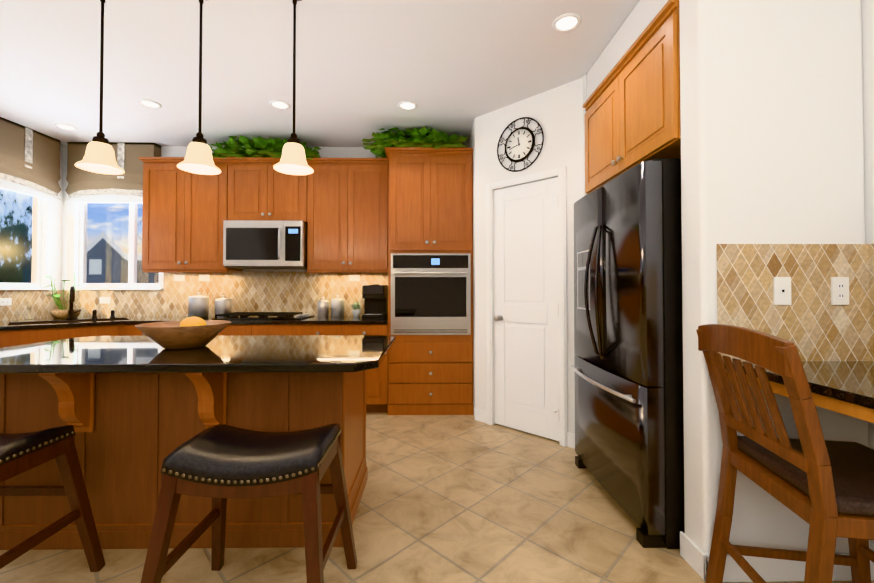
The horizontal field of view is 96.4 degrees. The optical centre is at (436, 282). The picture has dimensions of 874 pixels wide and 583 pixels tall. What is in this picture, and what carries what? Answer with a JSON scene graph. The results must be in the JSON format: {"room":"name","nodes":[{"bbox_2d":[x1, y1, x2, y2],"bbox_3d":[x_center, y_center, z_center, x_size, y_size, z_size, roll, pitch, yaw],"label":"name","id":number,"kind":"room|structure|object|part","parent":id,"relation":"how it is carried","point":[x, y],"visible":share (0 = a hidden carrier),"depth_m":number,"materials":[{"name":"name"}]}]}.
{"room":"kitchen","nodes":[
{"label":"kitchen","id":0,"kind":"room"},
{"bbox_2d":[14,145,62,319],"bbox_3d":[-4.097,-0.182,0.461,0.140,2.740,7.830,0,-1,-1],"label":"wall","id":1,"kind":"structure","parent":0,"point":[54,240],"depth_m":4.17,"materials":[{"name":"white paint"}]},
{"bbox_2d":[0,298,11,305],"bbox_3d":[-4.062,0.181,3.671,0.007,0.070,0.114,0,-1,-1],"label":"electrical outlet plate","id":2,"kind":"object","parent":1,"relation":"attached to","point":[3,301],"depth_m":3.67,"materials":[{"name":"white plastic"}]},
{"bbox_2d":[0,189,51,289],"bbox_3d":[-4.115,-0.458,3.188,0.175,1.042,1.835,0,-1,-1],"label":"window","id":3,"kind":"structure","parent":1,"relation":"in","point":[39,238],"depth_m":4.03,"materials":[{"name":"white"}]},
{"bbox_3d":[-4.140,-0.469,3.188,0.006,0.970,1.725,0,-1,-1],"label":"glass","id":4,"kind":"part","parent":3,"relation":"part of","materials":[{"name":"clear glass"}]},
{"bbox_2d":[0,179,51,199],"bbox_3d":[-4.030,-0.927,3.197,0.055,0.097,1.755,0,-1,-1],"label":"window blinds","id":5,"kind":"object","parent":3,"relation":"attached to","point":[15,187],"visible":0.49,"depth_m":3.79,"materials":[{"name":"white"}]},
{"bbox_2d":[0,117,61,200],"bbox_3d":[-3.989,-1.189,3.154,0.144,0.639,1.900,0,-1,-1],"label":"valance","id":6,"kind":"object","parent":1,"relation":"attached to","point":[29,157],"visible":1,"depth_m":3.79,"materials":[{"name":"beige fabric"}]},
{"bbox_2d":[0,315,387,347],"bbox_3d":[-2.250,0.354,2.557,3.607,0.034,3.390,0,-1,-1],"label":"countertop","id":7,"kind":"structure","parent":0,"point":[13,332],"depth_m":3.63,"materials":[{"name":"black stone"}]},
{"bbox_2d":[25,300,33,319],"bbox_3d":[-3.937,0.260,3.772,0.060,0.190,0.060,0,-1,-1],"label":"figurine","id":8,"kind":"object","parent":7,"relation":"on","point":[29,306],"visible":1,"depth_m":3.76,"materials":[{"name":"beige ceramic"}]},
{"bbox_2d":[42,273,81,318],"bbox_3d":[-3.766,0.128,3.897,0.414,0.456,0.401,0,-1,-1],"label":"potted plant","id":9,"kind":"object","parent":7,"relation":"on","point":[60,313],"visible":0.81,"depth_m":3.87,"materials":[{"name":"plant"}]},
{"bbox_2d":[66,286,115,319],"bbox_3d":[-3.440,0.195,3.832,0.279,0.324,0.392,0,-1,-1],"label":"faucet","id":10,"kind":"object","parent":7,"relation":"on","point":[71,316],"depth_m":3.78,"materials":[{"name":"black metal"}]},
{"bbox_2d":[188,292,208,317],"bbox_3d":[-2.485,0.231,4.072,0.190,0.258,0.190,0,-1,-1],"label":"canister","id":11,"kind":"object","parent":7,"relation":"on","point":[198,305],"visible":1,"depth_m":4.00,"materials":[{"name":"silver metal"}]},
{"bbox_2d":[215,295,230,316],"bbox_3d":[-2.256,0.246,4.114,0.154,0.228,0.155,0,-1,-1],"label":"canister","id":12,"kind":"object","parent":7,"relation":"on","point":[222,305],"visible":0.88,"depth_m":4.05,"materials":[{"name":"silver metal"}]},
{"bbox_2d":[212,311,315,318],"bbox_3d":[-1.739,0.335,3.969,0.840,0.046,0.470,0,-1,-1],"label":"cooktop","id":13,"kind":"object","parent":7,"relation":"in","point":[234,314],"depth_m":3.88,"materials":[{"name":"black metal"}]},
{"bbox_2d":[317,297,328,316],"bbox_3d":[-1.216,0.257,4.168,0.119,0.208,0.119,0,-1,-1],"label":"canister","id":14,"kind":"object","parent":7,"relation":"on","point":[322,307],"visible":1,"depth_m":4.12,"materials":[{"name":"silver metal"}]},
{"bbox_2d":[331,295,343,316],"bbox_3d":[-1.060,0.247,4.160,0.140,0.228,0.140,0,-1,-1],"label":"canister","id":15,"kind":"object","parent":7,"relation":"on","point":[337,306],"visible":1,"depth_m":4.10,"materials":[{"name":"silver metal"}]},
{"bbox_2d":[350,301,360,316],"bbox_3d":[-0.859,0.273,4.141,0.147,0.175,0.166,0,-1,-1],"label":"succulent plant","id":16,"kind":"object","parent":7,"relation":"on","point":[356,310],"visible":1,"depth_m":4.11,"materials":[{"name":"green plant"}]},
{"bbox_2d":[362,284,387,318],"bbox_3d":[-0.635,0.188,4.027,0.220,0.342,0.320,0,-1,-1],"label":"coffee maker","id":17,"kind":"object","parent":7,"relation":"on","point":[375,296],"visible":1,"depth_m":3.97,"materials":[{"name":"black plastic"}]},
{"bbox_2d":[61,146,386,289],"bbox_3d":[-1.189,-0.120,4.344,6.250,2.740,0.140,0,-1,-1],"label":"wall","id":18,"kind":"structure","parent":0,"point":[68,235],"depth_m":4.25,"materials":[{"name":"white paint"}]},
{"bbox_2d":[100,297,110,302],"bbox_3d":[-3.596,0.191,4.230,0.114,0.070,0.007,0,-1,-1],"label":"electrical outlet plate","id":19,"kind":"object","parent":18,"relation":"attached to","point":[102,299],"depth_m":4.23,"materials":[{"name":"white plastic"}]},
{"bbox_2d":[71,194,142,202],"bbox_3d":[-3.477,-0.911,4.224,0.910,0.097,0.055,0,-1,-1],"label":"window blinds","id":20,"kind":"object","parent":18,"relation":"attached to","point":[107,198],"visible":0.5,"depth_m":4.20,"materials":[{"name":"white"}]},
{"bbox_2d":[65,142,160,200],"bbox_3d":[-3.471,-1.173,4.188,0.912,0.639,0.144,0,-1,-1],"label":"valance","id":21,"kind":"object","parent":18,"relation":"attached to","point":[130,163],"visible":0.69,"depth_m":4.15,"materials":[{"name":"beige fabric"}]},
{"bbox_2d":[68,203,162,289],"bbox_3d":[-3.478,-0.440,4.302,0.990,1.042,0.175,0,-1,-1],"label":"window","id":22,"kind":"structure","parent":18,"relation":"in","point":[80,252],"depth_m":4.30,"materials":[{"name":"white"}]},
{"bbox_2d":[174,275,184,280],"bbox_3d":[-2.802,-0.052,4.245,0.114,0.070,0.007,0,-1,-1],"label":"electrical outlet plate","id":23,"kind":"object","parent":18,"relation":"attached to","point":[176,277],"depth_m":4.24,"materials":[{"name":"white plastic"}]},
{"bbox_2d":[140,159,243,270],"bbox_3d":[-2.514,-0.672,4.100,0.917,1.094,0.331,0,-1,-1],"label":"upper cabinet","id":24,"kind":"object","parent":18,"relation":"attached to","point":[183,211],"depth_m":3.94,"materials":[{"name":"brown wood"}]},
{"bbox_2d":[199,275,209,280],"bbox_3d":[-2.532,-0.052,4.248,0.114,0.070,0.007,0,-1,-1],"label":"electrical outlet plate","id":25,"kind":"object","parent":18,"relation":"attached to","point":[201,277],"depth_m":4.25,"materials":[{"name":"white plastic"}]},
{"bbox_2d":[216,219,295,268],"bbox_3d":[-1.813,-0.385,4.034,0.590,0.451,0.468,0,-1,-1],"label":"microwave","id":26,"kind":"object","parent":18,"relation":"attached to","point":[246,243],"depth_m":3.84,"materials":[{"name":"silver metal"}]},
{"bbox_2d":[223,220,307,268],"bbox_3d":[-1.718,-0.380,4.035,0.779,0.463,0.468,0,-1,-1],"label":"microwave","id":27,"kind":"object","parent":18,"relation":"attached to","point":[247,244],"depth_m":3.85,"materials":[{"name":"silver metal"}]},
{"bbox_2d":[236,159,307,218],"bbox_3d":[-1.720,-0.916,4.114,0.802,0.605,0.331,0,-1,-1],"label":"upper cabinet","id":28,"kind":"object","parent":18,"relation":"attached to","point":[262,192],"depth_m":3.95,"materials":[{"name":"brown wood"}]},
{"bbox_2d":[208,135,320,159],"bbox_3d":[-1.831,-1.331,4.007,1.285,0.308,0.510,0,-1,-1],"label":"ivy plant","id":29,"kind":"object","parent":28,"relation":"on","point":[231,149],"visible":0.67,"depth_m":3.97,"materials":[{"name":"green plant"}]},
{"bbox_2d":[284,219,307,268],"bbox_3d":[-1.443,-0.385,4.039,0.229,0.451,0.468,0,-1,-1],"label":"control panel","id":30,"kind":"object","parent":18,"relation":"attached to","point":[295,230],"depth_m":3.85,"materials":[{"name":"black plastic"}]},
{"bbox_2d":[300,159,387,270],"bbox_3d":[-0.941,-0.672,4.120,0.885,1.094,0.331,0,-1,-1],"label":"upper cabinet","id":31,"kind":"object","parent":18,"relation":"attached to","point":[348,198],"depth_m":3.96,"materials":[{"name":"brown wood"}]},
{"bbox_2d":[349,275,359,280],"bbox_3d":[-0.903,-0.052,4.270,0.114,0.070,0.007,0,-1,-1],"label":"electrical outlet plate","id":32,"kind":"object","parent":18,"relation":"attached to","point":[351,277],"depth_m":4.27,"materials":[{"name":"white plastic"}]},
{"bbox_2d":[388,151,472,254],"bbox_3d":[-0.063,-0.741,3.981,0.799,0.960,0.634,0,-1,-1],"label":"upper cabinet","id":33,"kind":"object","parent":18,"relation":"attached to","point":[398,221],"depth_m":3.67,"materials":[{"name":"brown wood"}]},
{"bbox_2d":[362,126,467,157],"bbox_3d":[-0.218,-1.338,3.855,1.030,0.297,0.772,0,-1,-1],"label":"potted plant","id":34,"kind":"object","parent":33,"relation":"on","point":[428,138],"visible":0.69,"depth_m":3.74,"materials":[{"name":"green plant"}]},
{"bbox_2d":[0,0,639,147],"bbox_3d":[-0.614,-1.601,0.565,7.300,0.100,7.900,0,-1,-1],"label":"ceiling","id":35,"kind":"structure","parent":0,"point":[364,68],"depth_m":2.70,"materials":[{"name":"white paint"}]},
{"bbox_2d":[54,123,77,130],"bbox_3d":[-3.566,-1.495,3.755,0.164,0.008,0.164,0,-1,-1],"label":"recessed light","id":36,"kind":"object","parent":35,"relation":"in","point":[66,126],"visible":1,"depth_m":3.75,"materials":[{"name":"white"}]},
{"bbox_2d":[75,0,124,173],"bbox_3d":[-1.728,-1.055,2.011,0.196,0.944,0.196,0,-1,-1],"label":"pendant light","id":37,"kind":"object","parent":35,"relation":"hanging from","point":[99,157],"visible":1,"depth_m":2.00,"materials":[{"name":"white glass"}]},
{"bbox_3d":[-1.728,-0.649,2.005,0.196,0.131,0.196,0,-1,-1],"label":"lamp shade","id":38,"kind":"part","parent":37,"relation":"part of","materials":[{"name":"beige glass"}]},
{"bbox_3d":[-1.728,-1.120,2.013,0.130,0.814,0.130,0,-1,-1],"label":"stem","id":39,"kind":"part","parent":37,"relation":"part of","materials":[{"name":"black metal"}]},
{"bbox_2d":[138,99,161,108],"bbox_3d":[-2.420,-1.503,3.290,0.164,0.008,0.164,0,-1,-1],"label":"recessed light","id":40,"kind":"object","parent":35,"relation":"in","point":[149,103],"visible":1,"depth_m":3.28,"materials":[{"name":"white"}]},
{"bbox_2d":[177,0,220,174],"bbox_3d":[-1.223,-1.055,2.018,0.196,0.944,0.196,0,-1,-1],"label":"pendant light","id":41,"kind":"object","parent":35,"relation":"hanging from","point":[198,158],"visible":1,"depth_m":2.01,"materials":[{"name":"white glass"}]},
{"bbox_3d":[-1.223,-0.649,2.012,0.196,0.131,0.196,0,-1,-1],"label":"lamp shade","id":42,"kind":"part","parent":41,"relation":"part of","materials":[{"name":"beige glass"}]},
{"bbox_3d":[-1.223,-1.120,2.019,0.130,0.814,0.130,0,-1,-1],"label":"stem","id":43,"kind":"part","parent":41,"relation":"part of","materials":[{"name":"black metal"}]},
{"bbox_2d":[269,100,289,109],"bbox_3d":[-1.330,-1.502,3.304,0.164,0.008,0.164,0,-1,-1],"label":"recessed light","id":44,"kind":"object","parent":35,"relation":"in","point":[280,104],"visible":1,"depth_m":3.30,"materials":[{"name":"white"}]},
{"bbox_2d":[273,0,313,174],"bbox_3d":[-0.740,-1.055,2.025,0.196,0.944,0.196,0,-1,-1],"label":"pendant light","id":45,"kind":"object","parent":35,"relation":"hanging from","point":[293,161],"visible":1,"depth_m":2.02,"materials":[{"name":"white glass"}]},
{"bbox_3d":[-0.740,-0.649,2.018,0.196,0.131,0.196,0,-1,-1],"label":"lamp shade","id":46,"kind":"part","parent":45,"relation":"part of","materials":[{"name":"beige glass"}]},
{"bbox_3d":[-0.740,-1.120,2.026,0.130,0.814,0.130,0,-1,-1],"label":"stem","id":47,"kind":"part","parent":45,"relation":"part of","materials":[{"name":"black metal"}]},
{"bbox_2d":[398,101,416,109],"bbox_3d":[-0.250,-1.502,3.318,0.164,0.008,0.164,0,-1,-1],"label":"recessed light","id":48,"kind":"object","parent":35,"relation":"in","point":[407,105],"visible":1,"depth_m":3.32,"materials":[{"name":"white"}]},
{"bbox_2d":[552,13,580,32],"bbox_3d":[0.759,-1.518,2.287,0.164,0.008,0.164,0,-1,-1],"label":"recessed light","id":49,"kind":"object","parent":35,"relation":"in","point":[567,22],"visible":1,"depth_m":2.28,"materials":[{"name":"white"}]},
{"bbox_2d":[0,413,873,582],"bbox_3d":[-0.614,1.239,0.519,7.300,0.100,7.900,0,-1,-1],"label":"floor","id":50,"kind":"structure","parent":0,"point":[457,499],"depth_m":1.89,"materials":[{"name":"tile"}]},
{"bbox_2d":[0,425,104,571],"bbox_3d":[-1.710,0.884,1.406,0.605,0.647,0.519,0,-1,-1],"label":"stool","id":51,"kind":"object","parent":50,"relation":"on","point":[20,453],"visible":1,"depth_m":1.54,"materials":[{"name":"brown wood"}]},
{"bbox_3d":[-1.710,0.609,1.410,0.500,0.098,0.335,0,-1,-1],"label":"seat","id":52,"kind":"part","parent":51,"relation":"part of","materials":[{"name":"black leather"}]},
{"bbox_2d":[0,375,367,549],"bbox_3d":[-1.226,0.787,2.028,1.602,0.850,0.839,0,-1,-1],"label":"kitchen island","id":53,"kind":"object","parent":50,"relation":"on","point":[134,411],"depth_m":1.79,"materials":[{"name":"brown wood"}]},
{"bbox_2d":[0,335,395,374],"bbox_3d":[-1.221,0.345,2.001,1.944,0.034,0.950,0,-1,-1],"label":"island countertop","id":54,"kind":"structure","parent":53,"relation":"on","point":[255,354],"depth_m":1.76,"materials":[{"name":"black stone"}]},
{"bbox_2d":[135,317,230,349],"bbox_3d":[-1.273,0.250,1.977,0.410,0.152,0.410,0,-1,-1],"label":"bowl","id":55,"kind":"object","parent":54,"relation":"on","point":[192,332],"visible":1,"depth_m":1.88,"materials":[{"name":"brown wood"}]},
{"bbox_2d":[141,424,356,582],"bbox_3d":[-0.640,0.884,1.420,0.605,0.647,0.519,0,-1,-1],"label":"stool","id":56,"kind":"object","parent":50,"relation":"on","point":[219,464],"visible":1,"depth_m":1.28,"materials":[{"name":"black leather"}]},
{"bbox_3d":[-0.640,0.609,1.424,0.500,0.098,0.335,0,-1,-1],"label":"seat","id":57,"kind":"part","parent":56,"relation":"part of","materials":[{"name":"black leather"}]},
{"bbox_2d":[366,327,387,414],"bbox_3d":[-0.710,0.819,3.950,0.492,0.850,0.631,0,-1,-1],"label":"base cabinet","id":58,"kind":"object","parent":50,"relation":"on","point":[377,378],"depth_m":3.64,"materials":[{"name":"brown wood"}]},
{"bbox_2d":[385,147,473,414],"bbox_3d":[-0.078,-0.010,3.957,0.833,2.507,0.658,0,-1,-1],"label":"tall cabinet","id":59,"kind":"object","parent":50,"relation":"on","point":[429,365],"depth_m":3.66,"materials":[{"name":"brown wood"}]},
{"bbox_2d":[388,251,471,334],"bbox_3d":[-0.062,0.113,3.879,0.749,0.740,0.494,0,-1,-1],"label":"oven","id":60,"kind":"object","parent":59,"relation":"in","point":[430,292],"depth_m":3.64,"materials":[{"name":"silver metal"}]},
{"bbox_2d":[388,331,473,414],"bbox_3d":[-0.095,0.867,3.957,0.863,0.755,0.630,0,-1,-1],"label":"base cabinet","id":61,"kind":"object","parent":50,"relation":"on","point":[428,374],"depth_m":3.65,"materials":[{"name":"brown wood"}]},
{"bbox_2d":[570,159,684,548],"bbox_3d":[1.302,0.328,2.221,0.885,1.777,0.902,0,-1,-1],"label":"refrigerator","id":62,"kind":"object","parent":50,"relation":"on","point":[628,370],"visible":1,"depth_m":1.86,"materials":[{"name":"black metal"}]},
{"bbox_2d":[696,324,873,582],"bbox_3d":[1.284,0.675,1.286,0.583,1.057,0.500,0,-1,9],"label":"desk chair","id":63,"kind":"object","parent":50,"relation":"on","point":[817,482],"visible":1,"depth_m":1.25,"materials":[{"name":"brown wood"}]},
{"bbox_3d":[1.341,0.621,1.278,0.501,0.050,0.541,0,-1,-1],"label":"seat","id":64,"kind":"part","parent":63,"relation":"part of","materials":[{"name":"brown leather"}]},
{"bbox_2d":[467,119,474,410],"bbox_3d":[0.393,-0.127,3.920,0.107,2.740,0.750,0,-1,-1],"label":"wall","id":65,"kind":"structure","parent":0,"point":[471,143],"depth_m":3.67,"materials":[{"name":"white paint"}]},
{"bbox_2d":[475,78,583,433],"bbox_3d":[0.765,-0.138,3.260,1.003,2.740,0.160,-1,-1,43],"label":"wall","id":66,"kind":"structure","parent":0,"point":[556,113],"depth_m":3.14,"materials":[{"name":"white paint"}]},
{"bbox_2d":[497,117,543,171],"bbox_3d":[0.679,-1.138,3.222,0.440,0.435,0.020,-1,-1,43],"label":"wall clock","id":67,"kind":"object","parent":66,"relation":"attached to","point":[519,144],"visible":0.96,"depth_m":3.21,"materials":[{"name":"grey metal"}]},
{"bbox_2d":[486,166,567,446],"bbox_3d":[0.739,0.179,3.221,0.738,2.105,0.124,-1,-1,43],"label":"door frame","id":68,"kind":"structure","parent":66,"relation":"attached to","point":[561,173],"depth_m":3.00,"materials":[{"name":"white wood"}]},
{"bbox_2d":[494,177,559,441],"bbox_3d":[0.709,0.203,3.188,0.610,2.033,0.107,-1,-1,43],"label":"pantry door","id":69,"kind":"structure","parent":66,"relation":"in","point":[526,314],"depth_m":3.19,"materials":[{"name":"white wood"}]},
{"bbox_3d":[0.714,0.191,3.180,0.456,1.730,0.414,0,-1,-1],"label":"knob","id":70,"kind":"part","parent":69,"relation":"part of","materials":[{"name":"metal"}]},
{"bbox_2d":[583,73,587,195],"bbox_3d":[1.421,-0.144,2.864,0.690,2.740,0.110,0,-1,-1],"label":"wall","id":71,"kind":"structure","parent":0,"point":[584,89],"depth_m":2.85,"materials":[{"name":"white paint"}]},
{"bbox_2d":[587,0,667,98],"bbox_3d":[1.429,-1.413,2.304,0.690,0.220,1.050,0,-1,-1],"label":"wall","id":72,"kind":"structure","parent":0,"point":[640,18],"depth_m":2.27,"materials":[{"name":"white paint"}]},
{"bbox_2d":[583,0,680,193],"bbox_3d":[1.365,-0.967,2.296,0.650,0.647,1.042,0,-1,-1],"label":"upper cabinet","id":73,"kind":"object","parent":72,"relation":"attached to","point":[631,105],"visible":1,"depth_m":2.07,"materials":[{"name":"brown wood"}]},
{"bbox_2d":[679,0,870,553],"bbox_3d":[1.436,-0.163,1.684,0.690,2.740,0.150,0,-1,-1],"label":"wall","id":74,"kind":"structure","parent":0,"point":[771,117],"depth_m":1.62,"materials":[{"name":"white paint"}]},
{"bbox_2d":[773,277,791,304],"bbox_3d":[1.415,0.035,1.598,0.070,0.114,0.007,0,-1,-1],"label":"electrical outlet plate","id":75,"kind":"object","parent":74,"relation":"attached to","point":[782,290],"depth_m":1.60,"materials":[{"name":"white plastic"}]},
{"bbox_2d":[695,547,873,581],"bbox_3d":[1.410,1.154,1.589,0.664,0.105,0.038,0,-1,-1],"label":"baseboard","id":76,"kind":"structure","parent":74,"relation":"attached to","point":[770,569],"depth_m":1.57,"materials":[{"name":"white wood"}]},
{"bbox_2d":[831,277,848,304],"bbox_3d":[1.655,0.035,1.601,0.070,0.114,0.007,0,-1,-1],"label":"electrical outlet plate","id":77,"kind":"object","parent":74,"relation":"attached to","point":[839,285],"depth_m":1.60,"materials":[{"name":"white plastic"}]},
{"bbox_2d":[861,0,873,550],"bbox_3d":[1.867,-0.193,-0.225,0.120,2.740,6.300,0,-1,-1],"label":"wall","id":78,"kind":"structure","parent":0,"point":[867,15],"depth_m":1.61,"materials":[{"name":"white paint"}]},
{"bbox_2d":[717,244,873,422],"bbox_3d":[1.473,0.106,0.934,0.634,0.552,1.339,0,-1,-1],"label":"tile backsplash","id":79,"kind":"structure","parent":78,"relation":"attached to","point":[834,344],"depth_m":1.60,"materials":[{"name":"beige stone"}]},
{"bbox_3d":[1.492,0.363,0.931,0.597,0.040,1.339,0,-1,-1],"label":"frame","id":80,"kind":"part","parent":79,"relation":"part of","materials":[{"name":"brown wood"}]},
{"label":"outside","id":81,"kind":"structure","parent":0,"visible":0},
{"bbox_2d":[0,189,32,282],"bbox_3d":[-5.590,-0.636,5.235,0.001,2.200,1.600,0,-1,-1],"label":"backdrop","id":82,"kind":"structure","parent":81,"point":[17,214],"depth_m":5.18,"materials":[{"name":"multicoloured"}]},
{"bbox_2d":[86,203,158,282],"bbox_3d":[-4.734,-0.627,5.836,2.600,2.800,0.001,0,-1,-1],"label":"sky","id":83,"kind":"structure","parent":81,"point":[119,221],"depth_m":5.83,"materials":[{"name":"blue"}]}
]}

